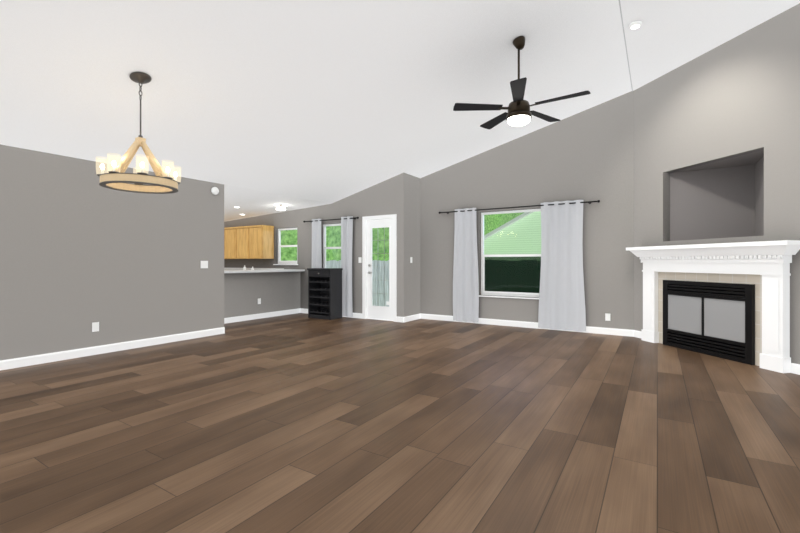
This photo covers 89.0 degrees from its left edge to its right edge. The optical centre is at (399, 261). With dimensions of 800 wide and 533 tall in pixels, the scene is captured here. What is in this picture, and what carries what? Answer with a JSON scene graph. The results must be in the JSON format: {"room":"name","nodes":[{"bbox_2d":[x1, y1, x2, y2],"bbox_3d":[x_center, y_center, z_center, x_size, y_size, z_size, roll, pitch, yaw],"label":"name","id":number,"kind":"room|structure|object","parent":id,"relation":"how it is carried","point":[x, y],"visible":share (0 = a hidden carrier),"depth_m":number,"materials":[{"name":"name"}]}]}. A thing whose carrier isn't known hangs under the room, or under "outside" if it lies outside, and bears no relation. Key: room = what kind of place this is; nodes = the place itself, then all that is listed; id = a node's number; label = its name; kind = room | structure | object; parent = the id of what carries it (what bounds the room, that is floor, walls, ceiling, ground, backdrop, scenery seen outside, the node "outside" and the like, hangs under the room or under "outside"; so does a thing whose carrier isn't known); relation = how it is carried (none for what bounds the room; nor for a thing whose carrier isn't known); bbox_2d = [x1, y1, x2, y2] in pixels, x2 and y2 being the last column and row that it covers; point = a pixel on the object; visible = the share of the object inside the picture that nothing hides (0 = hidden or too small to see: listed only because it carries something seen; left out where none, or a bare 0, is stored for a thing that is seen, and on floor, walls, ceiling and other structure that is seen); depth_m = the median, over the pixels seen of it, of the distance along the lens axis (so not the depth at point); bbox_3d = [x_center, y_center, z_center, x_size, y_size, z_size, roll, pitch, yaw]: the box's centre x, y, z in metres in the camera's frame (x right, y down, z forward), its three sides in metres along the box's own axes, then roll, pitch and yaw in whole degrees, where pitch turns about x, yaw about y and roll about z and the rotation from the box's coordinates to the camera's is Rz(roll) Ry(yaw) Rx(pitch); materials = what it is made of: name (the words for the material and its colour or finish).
{"room":"living room","nodes":[
{"label":"living room","id":0,"kind":"room"},
{"bbox_2d":[0,144,223,360],"bbox_3d":[-5.510,-0.050,3.542,1.100,2.440,8.100,0,0,32],"label":"wall","id":1,"kind":"structure","parent":0,"point":[82,250],"depth_m":5.14,"materials":[{"name":"paint"}]},
{"bbox_2d":[92,322,98,331],"bbox_3d":[-3.844,0.820,5.139,0.008,0.118,0.075,0,0,32],"label":"outlet","id":2,"kind":"object","parent":1,"relation":"attached to","point":[95,326],"visible":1,"depth_m":5.14,"materials":[{"name":"white plastic"}]},
{"bbox_2d":[0,327,224,370],"bbox_3d":[-5.039,1.117,3.245,0.014,0.105,8.100,0,0,32],"label":"baseboard","id":3,"kind":"structure","parent":1,"relation":"attached to","point":[46,358],"depth_m":5.19,"materials":[{"name":"white wood"}]},
{"bbox_2d":[201,261,207,267],"bbox_3d":[-3.063,0.040,6.373,0.009,0.118,0.120,0,0,32],"label":"light switch","id":4,"kind":"object","parent":1,"relation":"attached to","point":[204,264],"visible":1,"depth_m":6.37,"materials":[{"name":"white plastic"}]},
{"bbox_2d":[211,187,218,194],"bbox_3d":[-2.957,-1.140,6.519,0.033,0.124,0.124,0,0,32],"label":"smoke detector","id":5,"kind":"object","parent":1,"relation":"attached to","point":[214,190],"visible":0.96,"depth_m":6.50,"materials":[{"name":"white plastic"}]},
{"bbox_2d":[224,265,283,270],"bbox_3d":[-4.405,0.625,10.342,3.520,1.091,0.616,0,0,32],"label":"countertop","id":6,"kind":"structure","parent":0,"point":[245,268],"depth_m":10.12,"materials":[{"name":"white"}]},
{"bbox_2d":[224,271,299,317],"bbox_3d":[-3.044,0.693,8.313,0.130,0.955,2.600,0,0,32],"label":"wall","id":7,"kind":"structure","parent":0,"point":[273,291],"depth_m":8.43,"materials":[{"name":"paint"}]},
{"bbox_2d":[224,308,299,323],"bbox_3d":[-2.983,1.117,8.274,0.014,0.105,2.600,0,0,32],"label":"baseboard","id":8,"kind":"structure","parent":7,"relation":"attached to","point":[257,316],"depth_m":8.42,"materials":[{"name":"white wood"}]},
{"bbox_2d":[224,269,304,272],"bbox_3d":[-3.074,0.191,8.331,0.520,0.042,2.594,0,0,32],"label":"countertop","id":9,"kind":"structure","parent":7,"relation":"on","point":[258,271],"depth_m":8.26,"materials":[{"name":"grey"}]},
{"bbox_2d":[224,176,396,312],"bbox_3d":[-3.109,-0.263,9.960,7.300,2.865,0.185,0,0,32],"label":"wall","id":10,"kind":"structure","parent":0,"point":[378,199],"depth_m":9.06,"materials":[{"name":"paint"}]},
{"bbox_2d":[224,227,235,258],"bbox_3d":[-4.168,-0.475,10.350,0.482,0.790,0.350,0,0,32],"label":"upper cabinet","id":11,"kind":"object","parent":10,"relation":"attached to","point":[229,232],"depth_m":10.20,"materials":[{"name":"brown wood"}]},
{"bbox_2d":[236,226,247,258],"bbox_3d":[-3.761,-0.475,10.093,0.481,0.790,0.350,0,0,32],"label":"upper cabinet","id":12,"kind":"object","parent":10,"relation":"attached to","point":[242,231],"depth_m":9.95,"materials":[{"name":"brown wood"}]},
{"bbox_2d":[248,225,273,258],"bbox_3d":[-3.355,-0.475,9.835,0.482,0.790,0.350,0,0,32],"label":"upper cabinet","id":13,"kind":"object","parent":10,"relation":"attached to","point":[250,242],"depth_m":9.70,"materials":[{"name":"brown wood"}]},
{"bbox_2d":[273,228,297,264],"bbox_3d":[-2.671,-0.367,9.671,0.810,0.879,0.165,0,0,32],"label":"kitchen window","id":14,"kind":"structure","parent":10,"relation":"in","point":[280,262],"depth_m":9.78,"materials":[{"name":"white"}]},
{"bbox_2d":[303,217,358,222],"bbox_3d":[-1.500,-0.910,8.809,1.570,0.048,0.108,0,0,32],"label":"curtain rod","id":15,"kind":"object","parent":10,"relation":"attached to","point":[331,219],"depth_m":8.77,"materials":[{"name":"black metal"}]},
{"bbox_2d":[300,308,403,321],"bbox_3d":[-1.115,1.117,8.623,2.800,0.105,0.014,0,0,32],"label":"baseboard","id":16,"kind":"structure","parent":10,"relation":"attached to","point":[359,315],"depth_m":8.47,"materials":[{"name":"white wood"}]},
{"bbox_2d":[362,214,396,321],"bbox_3d":[-0.382,0.120,8.247,0.830,2.110,0.166,0,0,32],"label":"door frame","id":17,"kind":"structure","parent":10,"relation":"attached to","point":[364,262],"depth_m":8.29,"materials":[{"name":"white wood"}]},
{"bbox_2d":[367,219,392,319],"bbox_3d":[-0.397,0.149,8.225,0.680,2.018,0.100,0,0,32],"label":"patio door","id":18,"kind":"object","parent":10,"relation":"attached to","point":[384,312],"visible":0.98,"depth_m":8.23,"materials":[{"name":"white wood"}]},
{"bbox_2d":[312,219,321,267],"bbox_3d":[-1.858,0.095,9.001,0.338,2.090,0.063,0,0,32],"label":"curtain","id":19,"kind":"object","parent":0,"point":[316,247],"depth_m":9.01,"materials":[{"name":"fabric"}]},
{"bbox_2d":[341,216,352,316],"bbox_3d":[-1.135,0.095,8.544,0.345,2.090,0.062,0,0,32],"label":"curtain","id":20,"kind":"object","parent":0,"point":[346,245],"depth_m":8.53,"materials":[{"name":"fabric"}]},
{"bbox_2d":[0,313,799,532],"bbox_3d":[-3.252,1.200,4.038,13.687,0.060,11.650,0,0,32],"label":"floor","id":21,"kind":"structure","parent":0,"point":[297,423],"depth_m":2.75,"materials":[{"name":"brown wood"}]},
{"bbox_2d":[307,268,342,319],"bbox_3d":[-1.575,0.650,8.508,0.655,1.040,0.381,0,0,32],"label":"wine rack","id":22,"kind":"object","parent":21,"relation":"on","point":[324,293],"visible":1,"depth_m":8.46,"materials":[{"name":"black wood"}]},
{"bbox_2d":[626,240,799,372],"bbox_3d":[3.800,0.475,5.181,0.261,1.390,2.140,0,0,-13],"label":"fireplace","id":23,"kind":"object","parent":21,"relation":"on","point":[729,301],"visible":1,"depth_m":4.92,"materials":[{"name":"white wood"}]},
{"bbox_2d":[0,0,799,221],"bbox_3d":[-3.252,-1.895,4.038,13.687,1.825,11.650,0,0,32],"label":"ceiling","id":24,"kind":"structure","parent":0,"point":[259,107],"depth_m":4.48,"materials":[{"name":"paint"}]},
{"bbox_2d":[96,72,180,193],"bbox_3d":[-2.444,-1.227,3.834,0.634,1.064,0.632,0,0,32],"label":"chandelier","id":25,"kind":"object","parent":24,"relation":"hanging from","point":[116,177],"visible":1,"depth_m":3.78,"materials":[{"name":"beige wood"}]},
{"bbox_2d":[276,205,285,209],"bbox_3d":[-2.545,-1.173,8.766,0.190,0.105,0.202,0,0,32],"label":"kitchen ceiling light","id":26,"kind":"object","parent":24,"relation":"attached to","point":[281,208],"visible":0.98,"depth_m":8.72,"materials":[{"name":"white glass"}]},
{"bbox_2d":[453,36,590,128],"bbox_3d":[1.342,-1.990,4.456,1.352,0.940,1.401,0,0,32],"label":"ceiling fan","id":27,"kind":"object","parent":24,"relation":"hanging from","point":[519,113],"visible":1,"depth_m":4.42,"materials":[{"name":"brown metal"}]},
{"bbox_2d":[619,0,632,90],"bbox_3d":[0.616,-2.687,1.592,0.012,0.006,11.350,0,0,32],"label":"ridge","id":28,"kind":"object","parent":24,"relation":"attached to","point":[625,42],"visible":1,"depth_m":4.93,"materials":[{"name":"grey paint"}]},
{"bbox_2d":[629,21,641,28],"bbox_3d":[2.655,-2.668,4.592,0.124,0.034,0.124,0,0,32],"label":"recessed light","id":29,"kind":"object","parent":24,"relation":"attached to","point":[634,24],"visible":1,"depth_m":4.56,"materials":[{"name":"white plastic"}]},
{"bbox_2d":[397,173,419,316],"bbox_3d":[0.223,-0.281,8.259,0.150,2.902,0.800,0,0,32],"label":"wall","id":30,"kind":"structure","parent":0,"point":[408,241],"depth_m":8.03,"materials":[{"name":"paint"}]},
{"bbox_2d":[404,314,420,321],"bbox_3d":[0.252,1.117,8.152,0.014,0.105,0.650,0,0,32],"label":"baseboard return","id":31,"kind":"object","parent":30,"relation":"attached to","point":[412,317],"visible":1,"depth_m":8.13,"materials":[{"name":"white wood"}]},
{"bbox_2d":[420,91,633,329],"bbox_3d":[2.084,-0.759,7.467,3.844,3.858,0.150,0,0,32],"label":"wall","id":32,"kind":"structure","parent":0,"point":[587,155],"depth_m":6.97,"materials":[{"name":"paint"}]},
{"bbox_2d":[479,209,540,298],"bbox_3d":[2.046,-0.145,7.458,1.264,1.601,0.165,0,0,32],"label":"window","id":33,"kind":"structure","parent":32,"relation":"in","point":[504,275],"depth_m":7.53,"materials":[{"name":"white"}]},
{"bbox_2d":[439,200,599,213],"bbox_3d":[2.013,-0.980,7.358,2.900,0.048,0.108,0,0,32],"label":"curtain rod","id":34,"kind":"object","parent":32,"relation":"attached to","point":[598,201],"visible":1,"depth_m":7.25,"materials":[{"name":"black metal"}]},
{"bbox_2d":[453,208,478,322],"bbox_3d":[1.249,0.058,7.805,0.538,2.165,0.068,0,0,32],"label":"curtain","id":35,"kind":"object","parent":34,"relation":"hanging from","point":[465,289],"visible":1,"depth_m":7.78,"materials":[{"name":"fabric"}]},
{"bbox_2d":[538,200,585,330],"bbox_3d":[2.722,0.058,6.874,0.768,2.165,0.052,0,0,32],"label":"curtain","id":36,"kind":"object","parent":34,"relation":"hanging from","point":[561,300],"visible":1,"depth_m":6.88,"materials":[{"name":"fabric"}]},
{"bbox_2d":[605,313,609,320],"bbox_3d":[3.354,0.890,6.569,0.075,0.118,0.008,0,0,32],"label":"outlet","id":37,"kind":"object","parent":32,"relation":"attached to","point":[607,316],"visible":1,"depth_m":6.57,"materials":[{"name":"white plastic"}]},
{"bbox_2d":[420,313,633,336],"bbox_3d":[2.041,1.117,7.397,3.844,0.105,0.014,0,0,32],"label":"baseboard","id":38,"kind":"structure","parent":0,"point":[612,331],"depth_m":7.27,"materials":[{"name":"white wood"}]},
{"bbox_2d":[668,150,763,240],"bbox_3d":[4.053,-0.793,5.253,1.030,1.034,0.972,0,0,32],"label":"niche","id":39,"kind":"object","parent":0,"point":[723,198],"depth_m":5.58,"materials":[{"name":"grey paint"}]},
{"bbox_2d":[634,3,799,363],"bbox_3d":[4.053,-0.759,4.946,0.120,3.858,2.960,0,0,-13],"label":"wall","id":40,"kind":"structure","parent":0,"point":[739,95],"depth_m":4.92,"materials":[{"name":"paint"}]},
{"bbox_2d":[634,330,799,374],"bbox_3d":[3.987,1.117,4.931,0.014,0.105,2.960,0,0,-13],"label":"baseboard","id":41,"kind":"structure","parent":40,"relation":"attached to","point":[795,368],"depth_m":4.27,"materials":[{"name":"white wood"}]},
{"label":"outside","id":42,"kind":"structure","parent":0,"visible":0},
{"bbox_3d":[10.531,1.770,44.729,90.000,0.200,73.130,0,0,32],"label":"ground","id":43,"kind":"structure","parent":42,"visible":0},
{"bbox_2d":[326,260,388,306],"bbox_3d":[-7.399,0.800,17.490,20.800,1.740,0.060,0,0,32],"label":"fence","id":44,"kind":"object","parent":43,"relation":"on","point":[377,285],"depth_m":13.22,"materials":[{"name":"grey wood"}]},
{"bbox_2d":[281,212,523,260],"bbox_3d":[3.560,-6.779,36.318,21.259,16.909,40.682,0,0,39],"label":"trees","id":45,"kind":"object","parent":43,"relation":"on","point":[494,220],"depth_m":19.04,"materials":[{"name":"green plant"}]},
{"bbox_2d":[484,211,540,254],"bbox_3d":[15.659,-1.981,31.508,18.200,7.302,11.000,0,0,32],"label":"house","id":46,"kind":"structure","parent":43,"relation":"on","point":[505,238],"depth_m":29.93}
]}

